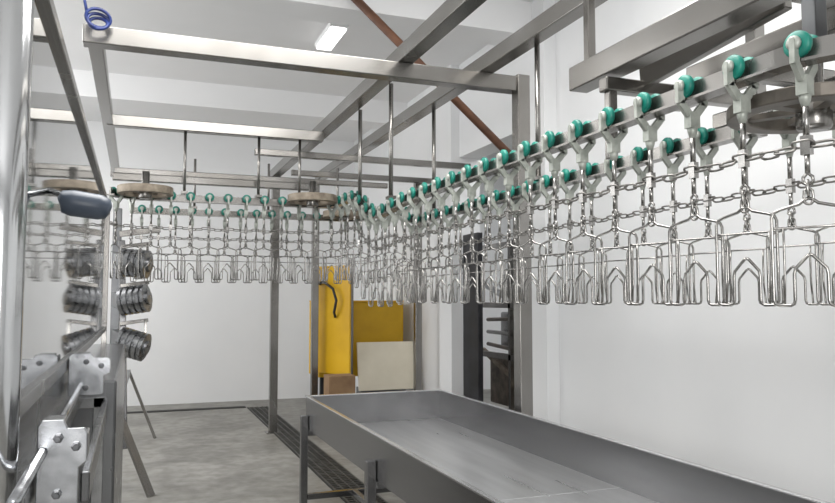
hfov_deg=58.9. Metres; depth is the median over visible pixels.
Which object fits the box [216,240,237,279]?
shackle
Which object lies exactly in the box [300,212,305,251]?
trolley
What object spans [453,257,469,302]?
shackle
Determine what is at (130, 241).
shackle
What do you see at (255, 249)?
shackle
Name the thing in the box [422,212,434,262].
trolley
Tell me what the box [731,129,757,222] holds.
trolley
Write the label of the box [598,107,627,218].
trolley
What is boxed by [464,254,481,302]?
shackle
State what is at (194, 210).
trolley
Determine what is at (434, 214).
trolley
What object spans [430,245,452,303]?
shackle
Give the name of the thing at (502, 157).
trolley
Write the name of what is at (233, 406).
channel
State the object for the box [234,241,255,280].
shackle
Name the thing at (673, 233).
shackle
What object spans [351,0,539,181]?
rusty pipe
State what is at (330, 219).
trolley
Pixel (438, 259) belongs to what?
shackle
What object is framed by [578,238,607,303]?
shackle
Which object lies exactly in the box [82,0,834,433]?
frame
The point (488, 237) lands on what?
shackle
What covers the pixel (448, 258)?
shackle
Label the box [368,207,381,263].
trolley
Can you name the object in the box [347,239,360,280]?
shackle
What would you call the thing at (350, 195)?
trolley
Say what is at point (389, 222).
trolley
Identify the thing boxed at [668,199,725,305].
shackle
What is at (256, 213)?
trolley
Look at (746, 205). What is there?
shackle
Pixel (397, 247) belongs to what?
shackle
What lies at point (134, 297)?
machine
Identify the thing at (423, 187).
trolley
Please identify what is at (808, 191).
shackle
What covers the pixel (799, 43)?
trolley
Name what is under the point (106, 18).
hose
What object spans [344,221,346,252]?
trolley
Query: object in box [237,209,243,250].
trolley
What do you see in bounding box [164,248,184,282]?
shackle
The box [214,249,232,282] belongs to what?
shackle
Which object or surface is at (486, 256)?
shackle
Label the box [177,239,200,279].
shackle
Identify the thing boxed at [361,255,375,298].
shackle
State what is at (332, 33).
ceiling lamp
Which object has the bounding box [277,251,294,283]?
shackle
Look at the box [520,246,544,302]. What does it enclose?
shackle
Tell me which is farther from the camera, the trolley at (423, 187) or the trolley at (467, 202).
the trolley at (467, 202)
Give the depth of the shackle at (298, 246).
6.36 m
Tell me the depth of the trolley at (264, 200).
6.26 m
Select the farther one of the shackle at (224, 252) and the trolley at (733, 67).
the shackle at (224, 252)
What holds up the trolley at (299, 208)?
hanging from the track
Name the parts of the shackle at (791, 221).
link chain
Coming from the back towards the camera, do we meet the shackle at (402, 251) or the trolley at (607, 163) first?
the shackle at (402, 251)
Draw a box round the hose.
[83,0,111,30]
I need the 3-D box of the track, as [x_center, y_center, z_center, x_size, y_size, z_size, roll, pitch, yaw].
[-0.603,-0.439,4.372,2.406,0.276,6.126,1,-4,-21]
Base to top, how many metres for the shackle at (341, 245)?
0.332 m
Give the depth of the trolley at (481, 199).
4.88 m
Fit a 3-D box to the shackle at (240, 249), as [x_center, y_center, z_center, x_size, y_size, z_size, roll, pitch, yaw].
[-1.719,0.140,7.162,0.189,0.332,0.030,3,-5,-40]
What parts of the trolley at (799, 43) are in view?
hanger rod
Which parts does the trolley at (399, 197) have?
hanger rod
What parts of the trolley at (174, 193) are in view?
hanger rod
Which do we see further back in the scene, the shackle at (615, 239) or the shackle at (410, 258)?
the shackle at (410, 258)
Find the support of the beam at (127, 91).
attached to the ceiling
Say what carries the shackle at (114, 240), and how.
hanging from the trolley at (115, 203)
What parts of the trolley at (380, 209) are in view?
hanger rod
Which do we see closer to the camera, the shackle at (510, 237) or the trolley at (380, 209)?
the shackle at (510, 237)
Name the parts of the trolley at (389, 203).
hanger rod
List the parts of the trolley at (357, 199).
hanger rod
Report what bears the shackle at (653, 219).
hanging from the trolley at (642, 102)
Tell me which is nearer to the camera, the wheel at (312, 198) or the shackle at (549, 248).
the shackle at (549, 248)
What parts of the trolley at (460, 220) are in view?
hanger rod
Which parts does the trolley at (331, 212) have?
hanger rod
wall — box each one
[87,121,512,405]
[353,0,834,502]
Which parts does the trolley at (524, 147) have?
hanger rod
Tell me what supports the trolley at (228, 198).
hanging from the track
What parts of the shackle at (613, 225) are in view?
link chain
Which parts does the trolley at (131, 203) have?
hanger rod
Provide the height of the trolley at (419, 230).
0.408 m
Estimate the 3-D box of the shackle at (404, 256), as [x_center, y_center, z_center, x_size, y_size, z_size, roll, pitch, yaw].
[-0.081,0.166,4.746,0.030,0.332,0.189,3,-5,-38]
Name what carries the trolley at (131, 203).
hanging from the track
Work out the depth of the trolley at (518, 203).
4.50 m
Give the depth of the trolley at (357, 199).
5.69 m
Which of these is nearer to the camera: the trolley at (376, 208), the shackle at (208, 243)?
the shackle at (208, 243)
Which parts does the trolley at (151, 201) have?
hanger rod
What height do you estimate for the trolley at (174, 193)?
0.408 m
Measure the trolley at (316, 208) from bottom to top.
0.408 m
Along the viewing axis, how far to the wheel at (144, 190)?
5.63 m
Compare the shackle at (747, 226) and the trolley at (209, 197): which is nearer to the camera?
the shackle at (747, 226)
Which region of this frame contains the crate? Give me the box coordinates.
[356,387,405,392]
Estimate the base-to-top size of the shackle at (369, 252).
0.332 m
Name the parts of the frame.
hanger rod, hanger rod, hanger rod, hanger rod, post, hanger rod, post, hanger rod, post, hanger rod, hanger rod, post, hanger rod, post, hanger rod, hanger post, hanger post, hanger post, hanger post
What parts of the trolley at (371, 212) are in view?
hanger rod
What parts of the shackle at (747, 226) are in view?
link chain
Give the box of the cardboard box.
[324,373,354,393]
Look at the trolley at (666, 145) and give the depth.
3.17 m
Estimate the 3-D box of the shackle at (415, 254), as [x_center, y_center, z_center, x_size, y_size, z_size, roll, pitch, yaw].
[-0.009,0.153,4.557,0.030,0.332,0.189,3,-5,-38]
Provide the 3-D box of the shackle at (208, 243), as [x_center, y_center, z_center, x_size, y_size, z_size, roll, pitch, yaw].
[-1.723,0.069,6.093,0.189,0.332,0.030,3,-5,-36]
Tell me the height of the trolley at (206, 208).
0.408 m
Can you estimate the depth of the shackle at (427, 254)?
4.37 m
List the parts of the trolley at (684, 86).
hanger rod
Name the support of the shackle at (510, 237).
hanging from the trolley at (502, 157)
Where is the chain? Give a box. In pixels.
[110,138,834,252]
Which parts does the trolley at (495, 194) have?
hanger rod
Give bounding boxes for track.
[106,34,834,224]
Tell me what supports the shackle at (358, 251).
hanging from the trolley at (357, 222)
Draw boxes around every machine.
[0,0,124,502]
[110,208,160,497]
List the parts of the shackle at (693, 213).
link chain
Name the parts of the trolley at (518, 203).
hanger rod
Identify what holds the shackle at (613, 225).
hanging from the trolley at (606, 117)
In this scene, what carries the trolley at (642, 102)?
hanging from the track
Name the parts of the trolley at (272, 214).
hanger rod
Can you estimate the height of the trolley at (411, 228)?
0.408 m
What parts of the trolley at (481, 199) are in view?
hanger rod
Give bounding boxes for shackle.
[110,236,119,278]
[119,238,140,278]
[138,238,161,279]
[147,248,167,282]
[157,239,181,279]
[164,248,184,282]
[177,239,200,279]
[181,248,200,282]
[197,240,218,279]
[198,248,216,282]
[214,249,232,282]
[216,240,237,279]
[231,249,248,282]
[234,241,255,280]
[246,249,263,282]
[253,241,273,280]
[262,251,279,282]
[271,242,290,280]
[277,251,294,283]
[288,242,307,280]
[292,251,309,283]
[305,243,326,280]
[307,251,323,283]
[322,242,340,280]
[322,251,338,283]
[334,241,346,280]
[336,251,353,283]
[341,239,353,279]
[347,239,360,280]
[350,251,366,283]
[354,245,368,287]
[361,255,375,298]
[364,252,374,283]
[368,261,383,306]
[370,250,380,282]
[376,250,387,281]
[377,259,392,306]
[382,247,394,281]
[386,255,402,304]
[390,247,402,282]
[396,252,413,302]
[397,251,409,289]
[404,258,417,297]
[406,250,425,302]
[414,263,426,302]
[418,247,438,303]
[422,261,434,298]
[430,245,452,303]
[432,259,444,301]
[441,258,457,302]
[445,242,466,303]
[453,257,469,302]
[460,239,484,303]
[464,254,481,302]
[476,236,503,303]
[476,253,494,302]
[490,252,510,302]
[495,233,523,303]
[504,249,526,302]
[516,229,547,304]
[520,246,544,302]
[538,244,563,303]
[539,224,573,304]
[557,243,584,303]
[565,219,603,304]
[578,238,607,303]
[594,213,638,304]
[603,235,633,303]
[626,231,662,303]
[628,206,678,305]
[655,227,694,304]
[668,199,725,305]
[688,222,731,304]
[715,190,780,306]
[724,217,772,304]
[766,211,822,305]
[770,179,834,306]
[814,223,834,305]
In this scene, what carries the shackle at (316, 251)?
hanging from the trolley at (319, 215)
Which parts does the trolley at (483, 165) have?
hanger rod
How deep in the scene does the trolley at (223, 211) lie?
7.11 m
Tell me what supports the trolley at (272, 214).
hanging from the track
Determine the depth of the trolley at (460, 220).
5.26 m
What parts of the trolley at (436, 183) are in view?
hanger rod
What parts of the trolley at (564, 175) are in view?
hanger rod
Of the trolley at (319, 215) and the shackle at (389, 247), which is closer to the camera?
the shackle at (389, 247)
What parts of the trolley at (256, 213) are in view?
hanger rod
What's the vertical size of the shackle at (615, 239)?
0.332 m
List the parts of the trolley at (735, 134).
hanger rod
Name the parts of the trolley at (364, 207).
hanger rod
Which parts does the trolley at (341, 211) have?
hanger rod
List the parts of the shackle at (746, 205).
link chain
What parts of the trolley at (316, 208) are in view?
hanger rod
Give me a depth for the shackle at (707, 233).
2.99 m
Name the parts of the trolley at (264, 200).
hanger rod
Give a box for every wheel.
[117,171,172,198]
[288,181,336,206]
[323,206,363,220]
[726,63,834,133]
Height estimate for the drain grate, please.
0.015 m
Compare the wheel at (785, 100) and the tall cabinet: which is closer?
the wheel at (785, 100)
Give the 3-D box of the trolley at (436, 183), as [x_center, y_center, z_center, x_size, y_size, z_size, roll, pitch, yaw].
[0.136,-0.220,4.201,0.116,0.408,0.072,1,-4,-21]
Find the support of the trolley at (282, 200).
hanging from the track
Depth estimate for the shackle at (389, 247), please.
6.76 m
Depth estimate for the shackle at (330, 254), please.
7.48 m
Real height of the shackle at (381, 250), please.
0.332 m
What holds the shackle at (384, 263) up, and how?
hanging from the trolley at (380, 209)
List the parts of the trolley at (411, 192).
hanger rod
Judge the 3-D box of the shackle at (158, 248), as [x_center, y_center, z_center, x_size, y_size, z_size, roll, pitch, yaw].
[-2.420,0.122,6.896,0.189,0.332,0.030,3,-5,-35]
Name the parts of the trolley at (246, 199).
hanger rod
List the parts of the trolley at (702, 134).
hanger rod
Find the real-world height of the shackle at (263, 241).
0.332 m
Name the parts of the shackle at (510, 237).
link chain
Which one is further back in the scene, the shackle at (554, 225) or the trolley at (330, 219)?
the trolley at (330, 219)
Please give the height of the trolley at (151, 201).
0.408 m
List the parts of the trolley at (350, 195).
hanger rod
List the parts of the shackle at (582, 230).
link chain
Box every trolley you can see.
[109,187,123,238]
[128,197,135,239]
[138,205,145,247]
[148,198,153,239]
[155,205,162,248]
[168,191,175,240]
[173,206,179,248]
[186,192,194,240]
[190,208,196,249]
[205,193,213,241]
[205,208,212,249]
[221,208,226,249]
[224,194,232,241]
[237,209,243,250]
[242,195,250,242]
[253,210,260,249]
[260,196,268,243]
[268,210,275,249]
[278,196,286,243]
[284,211,290,251]
[297,205,300,244]
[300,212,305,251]
[313,212,320,251]
[314,207,317,244]
[327,205,336,243]
[329,219,331,252]
[335,196,347,243]
[341,192,353,241]
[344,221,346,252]
[347,190,357,240]
[354,195,368,247]
[356,219,360,250]
[361,203,375,256]
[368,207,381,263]
[376,208,385,246]
[377,203,390,261]
[384,204,394,247]
[386,198,401,257]
[396,192,411,254]
[397,207,409,250]
[406,212,413,259]
[407,187,423,252]
[413,215,424,263]
[419,182,435,250]
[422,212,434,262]
[431,177,449,248]
[431,209,444,260]
[443,205,453,260]
[445,171,465,245]
[452,202,467,256]
[461,165,481,242]
[464,198,479,257]
[477,194,493,255]
[478,157,499,239]
[491,190,506,253]
[497,150,519,236]
[506,185,523,251]
[518,141,541,232]
[522,180,540,249]
[540,175,558,247]
[541,131,566,228]
[559,169,578,244]
[568,120,595,224]
[585,162,601,241]
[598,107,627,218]
[604,155,625,238]
[630,147,653,235]
[633,92,664,212]
[659,137,683,231]
[674,75,707,205]
[696,127,718,227]
[722,54,758,196]
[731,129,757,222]
[773,110,798,216]
[783,30,817,186]
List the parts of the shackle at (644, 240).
link chain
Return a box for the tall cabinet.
[309,265,403,394]
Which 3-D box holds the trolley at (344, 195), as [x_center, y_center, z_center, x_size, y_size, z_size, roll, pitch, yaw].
[-0.572,-0.281,6.072,0.116,0.408,0.072,1,-4,-21]
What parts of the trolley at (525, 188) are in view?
hanger rod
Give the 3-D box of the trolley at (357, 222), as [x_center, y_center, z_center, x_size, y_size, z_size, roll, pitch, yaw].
[-0.592,-0.186,7.504,0.072,0.408,0.116,-2,-4,29]
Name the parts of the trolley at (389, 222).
hanger rod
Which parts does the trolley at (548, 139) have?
hanger rod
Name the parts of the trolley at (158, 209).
hanger rod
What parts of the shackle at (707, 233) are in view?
link chain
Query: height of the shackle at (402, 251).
0.332 m
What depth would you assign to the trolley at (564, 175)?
3.93 m
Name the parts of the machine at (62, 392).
frame post, adjuster rod, apron plate, slide rail, rail, panel, rail, handle, door frame, slide rail, frame post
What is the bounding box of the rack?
[482,239,514,410]
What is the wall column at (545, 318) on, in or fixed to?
attached to the wall at (746, 389)
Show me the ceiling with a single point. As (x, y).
(159, 16)
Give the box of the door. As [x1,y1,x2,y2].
[462,232,482,400]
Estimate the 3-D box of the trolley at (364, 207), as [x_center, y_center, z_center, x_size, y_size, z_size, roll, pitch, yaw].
[-0.366,-0.160,5.520,0.116,0.408,0.072,1,-4,-21]
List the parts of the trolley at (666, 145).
hanger rod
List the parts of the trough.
leg, leg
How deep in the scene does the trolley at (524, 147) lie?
3.24 m
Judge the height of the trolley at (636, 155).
0.408 m
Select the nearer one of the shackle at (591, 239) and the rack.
the shackle at (591, 239)
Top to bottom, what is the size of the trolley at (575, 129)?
0.408 m
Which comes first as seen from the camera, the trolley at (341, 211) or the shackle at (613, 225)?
the shackle at (613, 225)
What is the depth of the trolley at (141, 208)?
6.85 m
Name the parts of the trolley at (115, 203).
hanger rod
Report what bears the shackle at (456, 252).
hanging from the trolley at (450, 177)
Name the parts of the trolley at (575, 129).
hanger rod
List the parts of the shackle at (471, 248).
link chain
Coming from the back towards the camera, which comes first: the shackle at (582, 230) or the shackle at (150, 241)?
the shackle at (150, 241)
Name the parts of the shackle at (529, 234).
link chain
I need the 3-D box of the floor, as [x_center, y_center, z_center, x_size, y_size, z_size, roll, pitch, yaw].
[0.391,1.882,4.205,10.200,0.100,16.200,1,-4,-21]
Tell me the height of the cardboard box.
0.700 m
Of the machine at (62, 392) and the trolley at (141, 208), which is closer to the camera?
the machine at (62, 392)
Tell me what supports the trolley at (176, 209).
hanging from the track
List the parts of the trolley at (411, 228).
hanger rod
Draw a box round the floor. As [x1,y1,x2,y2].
[121,389,508,502]
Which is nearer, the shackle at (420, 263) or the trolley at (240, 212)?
the shackle at (420, 263)
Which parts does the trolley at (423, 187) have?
hanger rod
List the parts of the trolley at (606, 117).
hanger rod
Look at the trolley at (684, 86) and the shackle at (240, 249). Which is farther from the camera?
the shackle at (240, 249)
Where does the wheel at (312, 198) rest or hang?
on the track
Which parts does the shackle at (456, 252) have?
link chain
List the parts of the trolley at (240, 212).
hanger rod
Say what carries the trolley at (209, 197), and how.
hanging from the track
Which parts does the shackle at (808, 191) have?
link chain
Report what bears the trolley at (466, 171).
hanging from the track
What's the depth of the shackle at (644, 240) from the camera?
3.35 m
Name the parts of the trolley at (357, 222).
hanger rod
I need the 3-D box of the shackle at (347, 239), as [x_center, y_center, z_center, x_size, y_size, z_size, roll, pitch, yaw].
[-0.572,0.066,6.049,0.030,0.332,0.189,3,-5,-36]
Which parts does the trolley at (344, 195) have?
hanger rod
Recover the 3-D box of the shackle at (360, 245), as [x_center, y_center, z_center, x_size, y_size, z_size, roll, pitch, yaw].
[-0.431,0.114,5.675,0.030,0.332,0.189,3,-5,-39]
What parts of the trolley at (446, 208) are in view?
hanger rod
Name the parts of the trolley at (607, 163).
hanger rod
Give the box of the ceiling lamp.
[315,23,347,50]
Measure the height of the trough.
0.858 m
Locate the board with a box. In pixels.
[357,341,412,390]
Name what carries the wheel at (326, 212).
on the track
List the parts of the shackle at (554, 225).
link chain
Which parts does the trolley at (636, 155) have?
hanger rod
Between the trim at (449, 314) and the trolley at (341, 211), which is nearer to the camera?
the trolley at (341, 211)
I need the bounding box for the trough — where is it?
[299,389,829,502]
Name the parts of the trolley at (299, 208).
hanger rod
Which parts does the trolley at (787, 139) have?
hanger rod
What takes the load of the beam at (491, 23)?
attached to the ceiling
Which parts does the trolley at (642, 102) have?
hanger rod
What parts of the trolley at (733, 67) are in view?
hanger rod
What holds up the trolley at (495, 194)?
hanging from the track
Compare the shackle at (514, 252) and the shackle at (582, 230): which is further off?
the shackle at (514, 252)
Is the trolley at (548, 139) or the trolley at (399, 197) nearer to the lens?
the trolley at (548, 139)
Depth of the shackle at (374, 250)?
7.15 m
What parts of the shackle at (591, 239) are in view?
link chain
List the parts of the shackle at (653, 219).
link chain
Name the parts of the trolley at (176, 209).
hanger rod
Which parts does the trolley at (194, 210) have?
hanger rod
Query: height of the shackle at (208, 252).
0.332 m
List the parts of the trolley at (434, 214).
hanger rod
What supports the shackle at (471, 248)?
hanging from the trolley at (466, 171)
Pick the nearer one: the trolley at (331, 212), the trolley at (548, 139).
the trolley at (548, 139)
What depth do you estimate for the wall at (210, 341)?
11.46 m
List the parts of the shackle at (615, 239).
link chain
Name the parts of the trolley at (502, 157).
hanger rod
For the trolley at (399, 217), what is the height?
0.408 m
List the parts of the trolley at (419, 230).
hanger rod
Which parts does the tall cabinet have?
leg, hose handle, cabinet door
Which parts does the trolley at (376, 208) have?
hanger rod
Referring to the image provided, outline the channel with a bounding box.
[127,406,245,413]
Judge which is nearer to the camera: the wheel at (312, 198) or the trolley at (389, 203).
the trolley at (389, 203)
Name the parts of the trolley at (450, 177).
hanger rod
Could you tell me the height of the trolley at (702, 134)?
0.408 m
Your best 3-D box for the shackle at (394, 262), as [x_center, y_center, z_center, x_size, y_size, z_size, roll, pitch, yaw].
[-0.153,0.191,4.935,0.030,0.332,0.189,3,-5,-36]
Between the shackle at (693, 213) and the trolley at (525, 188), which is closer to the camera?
the shackle at (693, 213)
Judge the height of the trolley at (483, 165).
0.408 m
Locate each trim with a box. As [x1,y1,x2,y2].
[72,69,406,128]
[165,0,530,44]
[439,64,459,394]
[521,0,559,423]
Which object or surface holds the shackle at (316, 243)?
hanging from the trolley at (316, 208)
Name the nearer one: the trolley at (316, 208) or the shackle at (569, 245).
the shackle at (569, 245)
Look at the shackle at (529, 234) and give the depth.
3.24 m
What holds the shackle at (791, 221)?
hanging from the trolley at (787, 139)
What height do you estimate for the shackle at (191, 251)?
0.332 m
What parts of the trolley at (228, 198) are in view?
hanger rod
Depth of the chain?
3.13 m
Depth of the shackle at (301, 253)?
7.35 m
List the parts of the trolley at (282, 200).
hanger rod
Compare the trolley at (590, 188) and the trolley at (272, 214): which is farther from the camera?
the trolley at (272, 214)
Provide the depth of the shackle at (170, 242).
5.97 m
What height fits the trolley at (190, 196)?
0.408 m
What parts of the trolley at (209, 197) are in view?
hanger rod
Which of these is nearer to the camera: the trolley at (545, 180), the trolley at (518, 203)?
the trolley at (545, 180)
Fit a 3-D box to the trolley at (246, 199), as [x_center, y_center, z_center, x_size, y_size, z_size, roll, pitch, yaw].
[-1.443,-0.271,6.223,0.072,0.408,0.116,1,-4,-21]
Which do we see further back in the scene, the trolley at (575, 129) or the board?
the board
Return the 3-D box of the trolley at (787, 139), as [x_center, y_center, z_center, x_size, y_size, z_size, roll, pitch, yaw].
[1.316,-0.325,2.617,0.116,0.408,0.072,1,-4,-21]
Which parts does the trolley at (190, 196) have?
hanger rod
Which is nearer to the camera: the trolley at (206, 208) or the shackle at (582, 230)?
the shackle at (582, 230)
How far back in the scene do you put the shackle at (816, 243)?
2.45 m
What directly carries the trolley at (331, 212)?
hanging from the track
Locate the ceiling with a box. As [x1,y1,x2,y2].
[53,0,533,152]
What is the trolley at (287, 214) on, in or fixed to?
hanging from the track
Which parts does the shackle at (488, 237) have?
link chain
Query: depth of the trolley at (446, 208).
5.45 m
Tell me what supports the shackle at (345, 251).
hanging from the trolley at (345, 222)
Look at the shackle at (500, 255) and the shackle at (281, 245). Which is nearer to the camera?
the shackle at (500, 255)
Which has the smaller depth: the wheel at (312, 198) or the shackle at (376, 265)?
the shackle at (376, 265)
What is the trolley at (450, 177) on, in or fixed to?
hanging from the track
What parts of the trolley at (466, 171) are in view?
hanger rod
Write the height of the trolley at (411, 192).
0.408 m
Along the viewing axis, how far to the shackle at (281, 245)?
6.31 m
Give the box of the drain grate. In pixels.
[247,406,387,502]
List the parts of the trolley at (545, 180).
hanger rod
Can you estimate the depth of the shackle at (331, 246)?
6.36 m
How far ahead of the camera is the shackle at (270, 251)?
7.26 m
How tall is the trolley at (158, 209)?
0.408 m
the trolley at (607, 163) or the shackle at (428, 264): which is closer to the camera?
the trolley at (607, 163)
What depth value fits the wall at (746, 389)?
4.90 m
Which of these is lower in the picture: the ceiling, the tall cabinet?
the tall cabinet
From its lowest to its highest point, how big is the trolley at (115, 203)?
0.408 m
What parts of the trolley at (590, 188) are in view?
hanger rod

